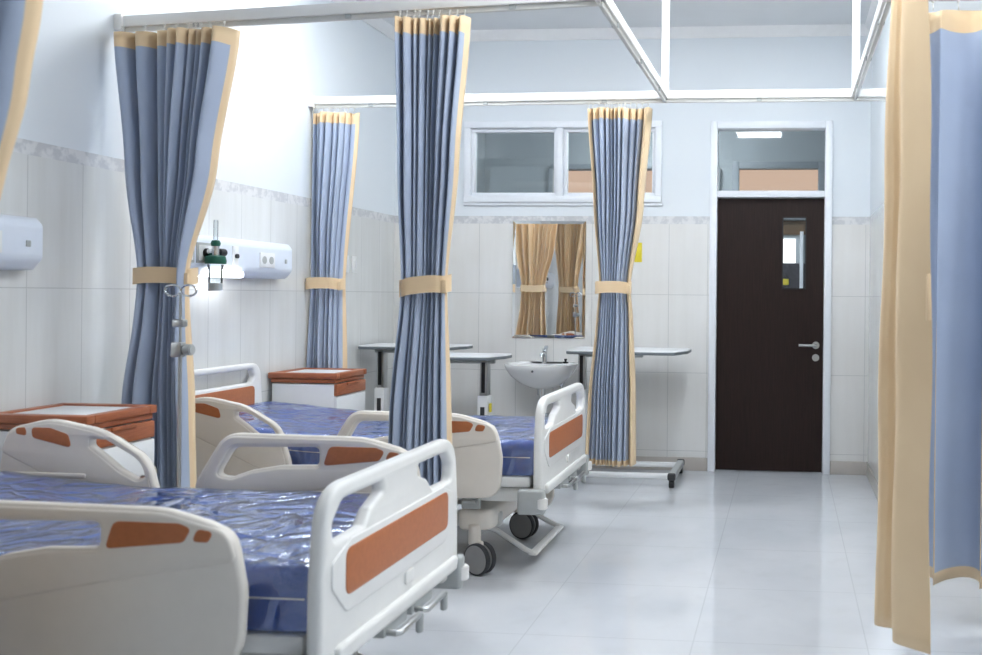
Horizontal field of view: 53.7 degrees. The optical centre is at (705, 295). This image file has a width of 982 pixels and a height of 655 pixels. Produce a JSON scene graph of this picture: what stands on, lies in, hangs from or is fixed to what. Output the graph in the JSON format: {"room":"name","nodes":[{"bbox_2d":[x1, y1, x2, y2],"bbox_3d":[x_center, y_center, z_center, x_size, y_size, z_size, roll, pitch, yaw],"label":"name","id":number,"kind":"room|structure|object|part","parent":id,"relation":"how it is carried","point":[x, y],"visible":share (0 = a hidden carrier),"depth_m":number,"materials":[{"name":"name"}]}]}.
{"room":"hospital room","nodes":[
{"label":"hospital room","id":0,"kind":"room"},
{"bbox_2d":[0,0,484,411],"bbox_3d":[-2.804,-0.384,4.360,0.150,3.400,13.400,1,0,5],"label":"wall","id":1,"kind":"structure","parent":0,"point":[66,322],"depth_m":5.04,"materials":[{"name":"white paint"}]},
{"bbox_2d":[0,214,42,269],"bbox_3d":[-2.782,-0.213,3.023,0.128,0.222,1.500,1,0,5],"label":"bed head panel","id":2,"kind":"object","parent":1,"relation":"attached to","point":[21,238],"visible":1,"depth_m":3.65,"materials":[{"name":"plastic"}]},
{"bbox_2d":[0,230,1,252],"bbox_3d":[-2.701,-0.208,3.478,0.014,0.085,0.150,1,0,5],"label":"double socket","id":3,"kind":"object","parent":2,"relation":"attached to","point":[0,230],"depth_m":3.55,"materials":[{"name":"grey plastic"}]},
{"bbox_2d":[190,235,291,278],"bbox_3d":[-2.600,-0.211,5.120,0.128,0.222,1.090,1,0,5],"label":"bed head panel","id":4,"kind":"object","parent":1,"relation":"attached to","point":[245,258],"visible":0.56,"depth_m":5.18,"materials":[{"name":"plastic"}]},
{"bbox_2d":[196,242,210,262],"bbox_3d":[-2.586,-0.222,4.793,0.010,0.105,0.130,1,0,5],"label":"outlet","id":5,"kind":"object","parent":4,"relation":"attached to","point":[201,247],"depth_m":4.76,"materials":[{"name":"grey plastic"}]},
{"bbox_2d":[199,245,211,260],"bbox_3d":[-2.580,-0.222,4.792,0.006,0.080,0.100,1,0,5],"label":"outlet plate","id":6,"kind":"object","parent":4,"relation":"attached to","point":[202,248],"depth_m":4.77,"materials":[{"name":"plastic"}]},
{"bbox_2d":[204,220,227,290],"bbox_3d":[-2.523,-0.209,4.799,0.104,0.365,0.127,1,0,5],"label":"oxygen flowmeter","id":7,"kind":"object","parent":4,"relation":"attached to","point":[216,255],"visible":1,"depth_m":4.77,"materials":[{"name":"green plastic"}]},
{"bbox_3d":[-2.520,-0.226,4.835,0.039,0.040,0.055,1,0,5],"label":"control knob","id":8,"kind":"part","parent":7,"relation":"part of","materials":[{"name":"rubber"}]},
{"bbox_2d":[198,270,243,277],"bbox_3d":[-2.602,-0.118,4.975,0.100,0.036,0.300,1,0,5],"label":"reading lamp","id":9,"kind":"object","parent":4,"relation":"attached to","point":[204,273],"depth_m":4.94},
{"bbox_3d":[-2.562,-0.217,5.062,0.010,0.110,0.050,1,0,5],"label":"call plate","id":10,"kind":"part","parent":4,"relation":"part of","materials":[{"name":"plastic"}]},
{"bbox_2d":[259,252,274,267],"bbox_3d":[-2.536,-0.206,5.370,0.014,0.085,0.150,1,0,5],"label":"double socket","id":11,"kind":"object","parent":4,"relation":"attached to","point":[266,259],"depth_m":5.36,"materials":[{"name":"grey plastic"}]},
{"bbox_2d":[346,255,348,271],"bbox_3d":[-2.531,-0.226,6.544,0.018,0.120,0.075,1,0,5],"label":"light switch","id":12,"kind":"object","parent":1,"relation":"attached to","point":[347,266],"visible":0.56,"depth_m":6.56,"materials":[{"name":"plastic"}]},
{"bbox_2d":[351,256,356,272],"bbox_3d":[-2.520,-0.226,6.664,0.018,0.120,0.075,1,0,5],"label":"light switch","id":13,"kind":"object","parent":1,"relation":"attached to","point":[353,258],"visible":1,"depth_m":6.65,"materials":[{"name":"plastic"}]},
{"bbox_2d":[332,0,394,40],"bbox_3d":[-2.845,-2.047,2.518,0.055,0.075,9.720,1,0,5],"label":"trim","id":14,"kind":"structure","parent":1,"relation":"attached to","point":[381,25],"depth_m":7.02,"materials":[{"name":"paint"}]},
{"bbox_2d":[356,0,871,29],"bbox_3d":[0.264,-2.105,2.222,6.700,0.100,10.070,1,0,5],"label":"ceiling","id":15,"kind":"structure","parent":0,"point":[636,13],"depth_m":6.82,"materials":[{"name":"paint"}]},
{"bbox_2d":[114,0,974,108],"bbox_3d":[0.370,-1.620,3.490,6.336,0.857,4.655,1,0,5],"label":"track","id":16,"kind":"object","parent":15,"relation":"hanging from","point":[378,9],"visible":0.91,"depth_m":4.49,"materials":[{"name":"white metal"}]},
{"bbox_2d":[0,0,42,198],"bbox_3d":[-1.665,-0.052,2.054,0.525,2.318,0.139,1,0,5],"label":"privacy curtain","id":17,"kind":"object","parent":16,"relation":"hanging from","point":[20,20],"visible":1,"depth_m":2.03,"materials":[{"name":"blue fabric"}]},
{"bbox_2d":[113,21,240,487],"bbox_3d":[-2.406,-0.059,4.167,0.613,2.318,0.170,1,0,9],"label":"privacy curtain","id":18,"kind":"object","parent":16,"relation":"hanging from","point":[174,84],"visible":0.75,"depth_m":4.14,"materials":[{"name":"blue fabric"}]},
{"bbox_2d":[305,108,359,367],"bbox_3d":[-2.421,-0.059,6.022,0.328,2.318,0.146,1,0,5],"label":"privacy curtain","id":19,"kind":"object","parent":16,"relation":"hanging from","point":[335,134],"visible":0.73,"depth_m":6.00,"materials":[{"name":"blue fabric"}]},
{"bbox_3d":[-1.563,-1.257,4.077,2.341,0.050,0.042,1,0,12],"label":"rail","id":20,"kind":"part","parent":16,"relation":"part of","materials":[{"name":"white plastic"}]},
{"bbox_2d":[388,9,470,485],"bbox_3d":[-1.179,-0.047,3.940,0.349,2.318,0.158,1,0,5],"label":"privacy curtain","id":21,"kind":"object","parent":16,"relation":"hanging from","point":[431,55],"visible":0.79,"depth_m":3.91,"materials":[{"name":"blue fabric"}]},
{"bbox_3d":[-1.396,-1.256,5.904,2.341,0.050,0.042,1,0,7],"label":"rail","id":22,"kind":"part","parent":16,"relation":"part of","materials":[{"name":"white plastic"}]},
{"bbox_2d":[585,103,651,466],"bbox_3d":[-0.554,-0.074,5.794,0.410,2.253,0.160,1,0,5],"label":"privacy curtain","id":23,"kind":"object","parent":16,"relation":"hanging from","point":[619,138],"visible":0.98,"depth_m":5.77,"materials":[{"name":"blue fabric"}]},
{"bbox_3d":[-0.345,-1.245,4.804,0.042,0.050,1.970,1,0,5],"label":"rail","id":24,"kind":"part","parent":16,"relation":"part of","materials":[{"name":"white plastic"}]},
{"bbox_3d":[-0.250,-1.659,5.765,0.045,0.790,0.045,1,0,5],"label":"hanger post","id":25,"kind":"part","parent":16,"relation":"part of","materials":[{"name":"white plastic"}]},
{"bbox_3d":[0.326,-1.239,5.714,1.205,0.050,0.042,1,0,5],"label":"rail","id":26,"kind":"part","parent":16,"relation":"part of","materials":[{"name":"white plastic"}]},
{"bbox_3d":[0.905,-1.648,5.604,0.045,0.790,0.045,1,0,5],"label":"hanger post","id":27,"kind":"part","parent":16,"relation":"part of","materials":[{"name":"white plastic"}]},
{"bbox_3d":[0.823,-1.234,4.702,0.042,0.050,1.910,1,0,5],"label":"rail","id":28,"kind":"part","parent":16,"relation":"part of","materials":[{"name":"white plastic"}]},
{"bbox_3d":[1.015,-1.232,5.654,0.258,0.050,0.042,1,0,5],"label":"rail","id":29,"kind":"part","parent":16,"relation":"part of","materials":[{"name":"white plastic"}]},
{"bbox_2d":[874,0,931,653],"bbox_3d":[0.687,-0.019,3.357,0.153,2.338,0.773,1,0,5],"label":"privacy curtain","id":30,"kind":"object","parent":16,"relation":"hanging from","point":[902,575],"visible":1,"depth_m":3.05,"materials":[{"name":"beige fabric"}]},
{"bbox_2d":[929,0,981,588],"bbox_3d":[1.469,-0.009,3.686,1.241,2.345,0.152,1,0,5],"label":"privacy curtain","id":31,"kind":"object","parent":16,"relation":"hanging from","point":[955,476],"visible":0.87,"depth_m":3.75,"materials":[{"name":"blue fabric"}]},
{"bbox_2d":[393,36,870,461],"bbox_3d":[-0.608,-0.363,7.276,3.720,3.400,0.150,1,0,5],"label":"wall","id":32,"kind":"structure","parent":0,"point":[670,293],"depth_m":7.17,"materials":[{"name":"white paint"}]},
{"bbox_2d":[504,345,577,416],"bbox_3d":[-1.260,0.707,7.043,0.550,0.648,0.425,1,0,5],"label":"basin","id":33,"kind":"object","parent":32,"relation":"attached to","point":[543,375],"visible":0.93,"depth_m":6.94,"materials":[{"name":"white ceramic"}]},
{"bbox_3d":[-1.260,0.609,7.044,0.550,0.193,0.421,1,0,5],"label":"bowl","id":34,"kind":"part","parent":33,"relation":"part of","materials":[{"name":"white ceramic"}]},
{"bbox_2d":[540,345,547,362],"bbox_3d":[-1.248,0.451,7.141,0.043,0.136,0.144,1,0,5],"label":"tap","id":35,"kind":"object","parent":33,"relation":"on","point":[543,354],"depth_m":7.17,"materials":[{"name":"silver metal"}]},
{"bbox_2d":[512,221,585,337],"bbox_3d":[-1.223,-0.129,7.244,0.575,0.910,0.009,1,0,4],"label":"wall mirror","id":36,"kind":"object","parent":32,"relation":"attached to","point":[549,257],"visible":1,"depth_m":7.24,"materials":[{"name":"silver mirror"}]},
{"bbox_2d":[463,120,662,205],"bbox_3d":[-1.113,-1.031,7.275,1.580,0.654,0.130,1,0,5],"label":"window","id":37,"kind":"structure","parent":32,"relation":"in","point":[561,130],"depth_m":7.25,"materials":[{"name":"white paint"}]},
{"bbox_3d":[-1.499,-1.046,7.309,0.685,0.530,0.050,1,0,5],"label":"sash","id":38,"kind":"part","parent":37,"relation":"part of","materials":[{"name":"white paint"}]},
{"bbox_3d":[-1.119,-0.716,7.241,1.580,0.024,0.030,1,0,5],"label":"sill","id":39,"kind":"part","parent":37,"relation":"part of","materials":[{"name":"white paint"}]},
{"bbox_3d":[-0.747,-1.039,7.243,0.725,0.530,0.050,1,0,5],"label":"sash","id":40,"kind":"part","parent":37,"relation":"part of","materials":[{"name":"white paint"}]},
{"bbox_2d":[634,243,641,261],"bbox_3d":[-0.540,-0.337,7.191,0.090,0.150,0.006,1,0,5],"label":"notice","id":41,"kind":"object","parent":32,"relation":"attached to","point":[638,257],"visible":0.51,"depth_m":7.19,"materials":[{"name":"yellow paper"}]},
{"bbox_2d":[592,456,706,470],"bbox_3d":[-1.230,1.281,7.247,2.490,0.100,0.012,1,0,5],"label":"baseboard","id":42,"kind":"structure","parent":32,"relation":"attached to","point":[691,464],"depth_m":7.16,"materials":[{"name":"tile"}]},
{"bbox_2d":[470,24,868,41],"bbox_3d":[-0.601,-2.025,7.173,3.720,0.075,0.055,1,0,5],"label":"trim","id":43,"kind":"structure","parent":32,"relation":"attached to","point":[823,29],"depth_m":7.14,"materials":[{"name":"paint"}]},
{"bbox_2d":[707,121,832,474],"bbox_3d":[0.491,0.008,7.142,0.930,2.680,0.145,1,0,5],"label":"door","id":44,"kind":"structure","parent":32,"relation":"in","point":[769,348],"depth_m":7.12,"materials":[{"name":"brown paint"}]},
{"bbox_3d":[0.784,0.376,7.074,0.158,0.056,0.062,1,0,5],"label":"handle","id":45,"kind":"part","parent":44,"relation":"part of","materials":[{"name":"metal"}]},
{"bbox_2d":[830,461,865,474],"bbox_3d":[1.081,1.303,7.046,0.283,0.100,0.012,1,0,5],"label":"baseboard","id":46,"kind":"structure","parent":32,"relation":"attached to","point":[836,467],"depth_m":7.04,"materials":[{"name":"tile"}]},
{"bbox_2d":[484,131,824,263],"bbox_3d":[-0.307,-0.235,9.412,3.950,3.150,0.100,1,0,5],"label":"wall","id":47,"kind":"structure","parent":0,"point":[514,162],"depth_m":9.45,"materials":[{"name":"paint"}]},
{"bbox_2d":[548,164,720,192],"bbox_3d":[-0.729,-0.994,9.380,1.750,0.670,0.060,1,0,5],"label":"window","id":48,"kind":"structure","parent":47,"relation":"in","point":[578,181],"depth_m":9.43,"materials":[{"name":"beige glass"}]},
{"bbox_3d":[-0.728,-0.974,9.395,1.650,0.580,0.008,1,0,5],"label":"lit pane","id":49,"kind":"part","parent":48,"relation":"part of","materials":[{"name":"beige glass"}]},
{"bbox_2d":[732,162,824,287],"bbox_3d":[0.710,0.010,9.243,0.920,2.680,0.080,1,0,5],"label":"window","id":50,"kind":"structure","parent":47,"relation":"in","point":[746,176],"depth_m":9.24,"materials":[{"name":"white paint"}]},
{"bbox_3d":[0.722,-1.030,9.268,0.780,0.450,0.008,1,0,5],"label":"lit pane","id":51,"kind":"part","parent":50,"relation":"part of","materials":[{"name":"beige glass"}]},
{"bbox_3d":[0.710,0.010,9.243,0.920,2.680,0.080,1,0,5],"label":"frame","id":52,"kind":"part","parent":50,"relation":"part of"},
{"bbox_3d":[0.791,-0.449,9.259,0.200,0.240,0.012,1,0,5],"label":"bright pane","id":53,"kind":"part","parent":50,"relation":"part of","materials":[{"name":"white glass"}]},
{"bbox_3d":[0.682,0.500,9.269,0.740,1.650,0.012,1,0,5],"label":"dark panel","id":54,"kind":"part","parent":50,"relation":"part of","materials":[{"name":"grey glass"}]},
{"bbox_3d":[0.941,0.352,9.223,0.035,1.980,0.050,1,0,5],"label":"post","id":55,"kind":"part","parent":50,"relation":"part of","materials":[{"name":"white paint"}]},
{"bbox_2d":[357,468,981,654],"bbox_3d":[0.384,1.397,3.981,6.700,0.100,13.600,1,0,5],"label":"floor","id":56,"kind":"structure","parent":0,"point":[718,562],"depth_m":4.36,"materials":[{"name":"tile"}]},
{"bbox_2d":[0,403,156,477],"bbox_3d":[-2.561,0.888,3.771,0.440,0.860,0.400,1,0,5],"label":"base cabinet","id":57,"kind":"object","parent":56,"relation":"on","point":[129,422],"visible":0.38,"depth_m":3.76,"materials":[{"name":"wood"}]},
{"bbox_3d":[-2.562,0.476,3.771,0.431,0.035,0.400,1,0,5],"label":"frame","id":58,"kind":"part","parent":57,"relation":"part of","materials":[{"name":"brown wood"}]},
{"bbox_3d":[-2.347,0.530,3.752,0.014,0.018,0.140,1,0,5],"label":"drawer pull","id":59,"kind":"part","parent":57,"relation":"part of","materials":[{"name":"brown wood"}]},
{"bbox_3d":[-2.363,0.560,3.754,0.024,0.070,0.378,1,0,5],"label":"drawer","id":60,"kind":"part","parent":57,"relation":"part of","materials":[{"name":"brown wood"}]},
{"bbox_3d":[-2.364,0.675,3.754,0.022,0.145,0.378,1,0,5],"label":"drawer","id":61,"kind":"part","parent":57,"relation":"part of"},
{"bbox_2d":[164,284,197,486],"bbox_3d":[-2.094,0.637,3.695,0.256,1.371,0.290,1,0,5],"label":"stand","id":62,"kind":"object","parent":56,"relation":"on","point":[180,349],"visible":0.48,"depth_m":3.69,"materials":[{"name":"metal"}]},
{"bbox_3d":[-2.052,0.213,3.688,0.035,0.044,0.044,1,0,5],"label":"clamp knob","id":63,"kind":"part","parent":62,"relation":"part of","materials":[{"name":"grey plastic"}]},
{"bbox_2d":[0,419,468,654],"bbox_3d":[-1.852,0.858,2.871,1.999,0.935,1.054,1,0,5],"label":"hospital bed","id":64,"kind":"object","parent":56,"relation":"on","point":[331,556],"visible":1,"depth_m":2.45,"materials":[{"name":"plastic"}]},
{"bbox_3d":[-2.290,0.678,3.414,0.637,0.446,0.036,1,0,5],"label":"head rail","id":65,"kind":"part","parent":64,"relation":"part of","materials":[{"name":"beige plastic"}]},
{"bbox_3d":[-1.560,0.724,2.341,0.847,0.407,0.034,1,0,5],"label":"foot rail","id":66,"kind":"part","parent":64,"relation":"part of","materials":[{"name":"beige plastic"}]},
{"bbox_3d":[-1.872,0.736,2.873,1.825,0.228,0.880,1,0,5],"label":"mattress","id":67,"kind":"part","parent":64,"relation":"part of","materials":[{"name":"blue plastic"}]},
{"bbox_3d":[-1.427,0.701,3.339,0.847,0.407,0.034,1,0,5],"label":"foot rail","id":68,"kind":"part","parent":64,"relation":"part of","materials":[{"name":"beige plastic"}]},
{"bbox_3d":[-1.857,0.940,2.871,1.860,0.070,0.870,1,0,5],"label":"frame","id":69,"kind":"part","parent":64,"relation":"part of","materials":[{"name":"paint"}]},
{"bbox_3d":[-0.933,0.712,2.791,0.042,0.455,0.969,1,0,5],"label":"footboard","id":70,"kind":"part","parent":64,"relation":"part of","materials":[{"name":"white plastic"}]},
{"bbox_3d":[-0.933,0.734,2.791,0.052,0.190,0.870,1,0,5],"label":"raised panel","id":71,"kind":"part","parent":64,"relation":"part of","materials":[{"name":"white plastic"}]},
{"bbox_3d":[-0.892,0.965,2.737,0.058,0.024,0.160,1,0,5],"label":"crank arm","id":72,"kind":"part","parent":64,"relation":"part of","materials":[{"name":"metal"}]},
{"bbox_3d":[-0.930,0.854,2.841,0.058,0.040,0.060,1,0,5],"label":"label plate","id":73,"kind":"part","parent":64,"relation":"part of","materials":[{"name":"white plastic"}]},
{"bbox_3d":[-0.875,0.965,2.936,0.058,0.024,0.160,1,0,5],"label":"crank arm","id":74,"kind":"part","parent":64,"relation":"part of","materials":[{"name":"metal"}]},
{"bbox_2d":[268,368,366,410],"bbox_3d":[-2.390,0.890,5.743,0.440,0.860,0.400,1,0,5],"label":"base cabinet","id":75,"kind":"object","parent":56,"relation":"on","point":[342,388],"visible":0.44,"depth_m":5.56,"materials":[{"name":"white wood"}]},
{"bbox_3d":[-2.390,0.478,5.744,0.431,0.035,0.400,1,0,5],"label":"frame","id":76,"kind":"part","parent":75,"relation":"part of","materials":[{"name":"brown wood"}]},
{"bbox_3d":[-2.192,0.677,5.726,0.022,0.145,0.378,1,0,5],"label":"drawer","id":77,"kind":"part","parent":75,"relation":"part of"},
{"bbox_3d":[-2.191,0.562,5.726,0.024,0.070,0.378,1,0,5],"label":"drawer","id":78,"kind":"part","parent":75,"relation":"part of","materials":[{"name":"brown wood"}]},
{"bbox_3d":[-2.176,0.532,5.725,0.014,0.018,0.140,1,0,5],"label":"drawer pull","id":79,"kind":"part","parent":75,"relation":"part of","materials":[{"name":"brown wood"}]},
{"bbox_2d":[194,363,591,575],"bbox_3d":[-1.671,0.860,4.943,1.999,0.935,1.054,1,0,5],"label":"hospital bed","id":80,"kind":"object","parent":56,"relation":"on","point":[506,465],"visible":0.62,"depth_m":4.48,"materials":[{"name":"white plastic"}]},
{"bbox_3d":[-2.640,0.640,5.027,0.042,0.515,0.800,1,0,5],"label":"headboard","id":81,"kind":"part","parent":80,"relation":"part of","materials":[{"name":"white plastic"}]},
{"bbox_3d":[-2.307,0.714,4.494,0.637,0.446,0.036,1,0,5],"label":"head rail","id":82,"kind":"part","parent":80,"relation":"part of","materials":[{"name":"beige plastic"}]},
{"bbox_3d":[-1.692,0.738,4.945,1.825,0.228,0.880,1,0,5],"label":"mattress","id":83,"kind":"part","parent":80,"relation":"part of","materials":[{"name":"blue plastic"}]},
{"bbox_3d":[-1.379,0.752,4.413,0.847,0.407,0.034,1,0,5],"label":"foot rail","id":84,"kind":"part","parent":80,"relation":"part of","materials":[{"name":"beige plastic"}]},
{"bbox_3d":[-1.728,1.091,4.948,1.500,0.075,0.660,1,0,5],"label":"frame","id":85,"kind":"part","parent":80,"relation":"part of","materials":[{"name":"paint"}]},
{"bbox_3d":[-1.295,1.027,5.415,0.847,0.407,0.034,1,0,5],"label":"foot rail","id":86,"kind":"part","parent":80,"relation":"part of","materials":[{"name":"beige plastic"}]},
{"bbox_3d":[-1.677,0.942,4.943,1.860,0.070,0.870,1,0,5],"label":"frame","id":87,"kind":"part","parent":80,"relation":"part of","materials":[{"name":"paint"}]},
{"bbox_3d":[-0.753,0.713,4.863,0.042,0.455,0.969,1,0,5],"label":"footboard","id":88,"kind":"part","parent":80,"relation":"part of","materials":[{"name":"white plastic"}]},
{"bbox_3d":[-0.753,0.736,4.863,0.052,0.190,0.870,1,0,5],"label":"raised panel","id":89,"kind":"part","parent":80,"relation":"part of","materials":[{"name":"white plastic"}]},
{"bbox_3d":[-0.750,0.856,4.913,0.058,0.040,0.060,1,0,5],"label":"label plate","id":90,"kind":"part","parent":80,"relation":"part of","materials":[{"name":"white plastic"}]},
{"bbox_3d":[-0.712,0.966,4.809,0.058,0.024,0.160,1,0,5],"label":"crank arm","id":91,"kind":"part","parent":80,"relation":"part of","materials":[{"name":"metal"}]},
{"bbox_3d":[-0.695,0.966,5.009,0.058,0.024,0.160,1,0,5],"label":"crank arm","id":92,"kind":"part","parent":80,"relation":"part of","materials":[{"name":"metal"}]},
{"bbox_2d":[358,343,472,410],"bbox_3d":[-2.125,0.840,6.813,0.744,0.965,0.377,1,0,5],"label":"table","id":93,"kind":"object","parent":56,"relation":"on","point":[381,392],"visible":0.36,"depth_m":6.79,"materials":[{"name":"grey plastic"}]},
{"bbox_3d":[-2.224,0.402,6.823,0.407,0.030,0.050,1,0,5],"label":"support arm","id":94,"kind":"part","parent":93,"relation":"part of","materials":[{"name":"grey plastic"}]},
{"bbox_2d":[450,352,511,414],"bbox_3d":[-1.702,0.863,6.369,0.664,0.927,0.387,1,0,5],"label":"table","id":95,"kind":"object","parent":56,"relation":"on","point":[484,400],"visible":0.33,"depth_m":6.31,"materials":[{"name":"grey plastic"}]},
{"bbox_3d":[-1.622,0.445,6.364,0.363,0.030,0.050,1,0,5],"label":"support arm","id":96,"kind":"part","parent":95,"relation":"part of","materials":[{"name":"grey plastic"}]},
{"bbox_2d":[566,347,691,487],"bbox_3d":[-0.556,0.863,6.793,0.855,0.950,0.610,1,0,5],"label":"table","id":97,"kind":"object","parent":56,"relation":"on","point":[583,353],"visible":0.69,"depth_m":6.68,"materials":[{"name":"grey plastic"}]},
{"bbox_3d":[-0.693,0.431,6.806,0.468,0.030,0.050,1,0,5],"label":"support arm","id":98,"kind":"part","parent":97,"relation":"part of","materials":[{"name":"grey plastic"}]},
{"bbox_2d":[868,1,943,481],"bbox_3d":[1.217,-0.345,5.927,0.150,3.400,2.520,1,0,5],"label":"wall","id":99,"kind":"structure","parent":0,"point":[879,62],"depth_m":6.51,"materials":[{"name":"white paint"}]},
{"bbox_2d":[866,462,877,500],"bbox_3d":[1.114,1.304,5.853,0.012,0.100,2.358,1,0,5],"label":"baseboard","id":100,"kind":"structure","parent":99,"relation":"attached to","point":[873,482],"depth_m":6.51,"materials":[{"name":"tile"}]},
{"bbox_2d":[865,0,878,31],"bbox_3d":[1.125,-2.009,5.861,0.055,0.075,2.370,1,0,5],"label":"trim","id":101,"kind":"structure","parent":99,"relation":"attached to","point":[874,3],"depth_m":6.65,"materials":[{"name":"paint"}]},
{"bbox_2d":[944,0,981,10],"bbox_3d":[2.474,-0.333,4.628,2.580,3.400,0.150,1,0,5],"label":"wall","id":102,"kind":"structure","parent":0,"point":[976,5],"depth_m":4.66,"materials":[{"name":"white paint"}]}
]}

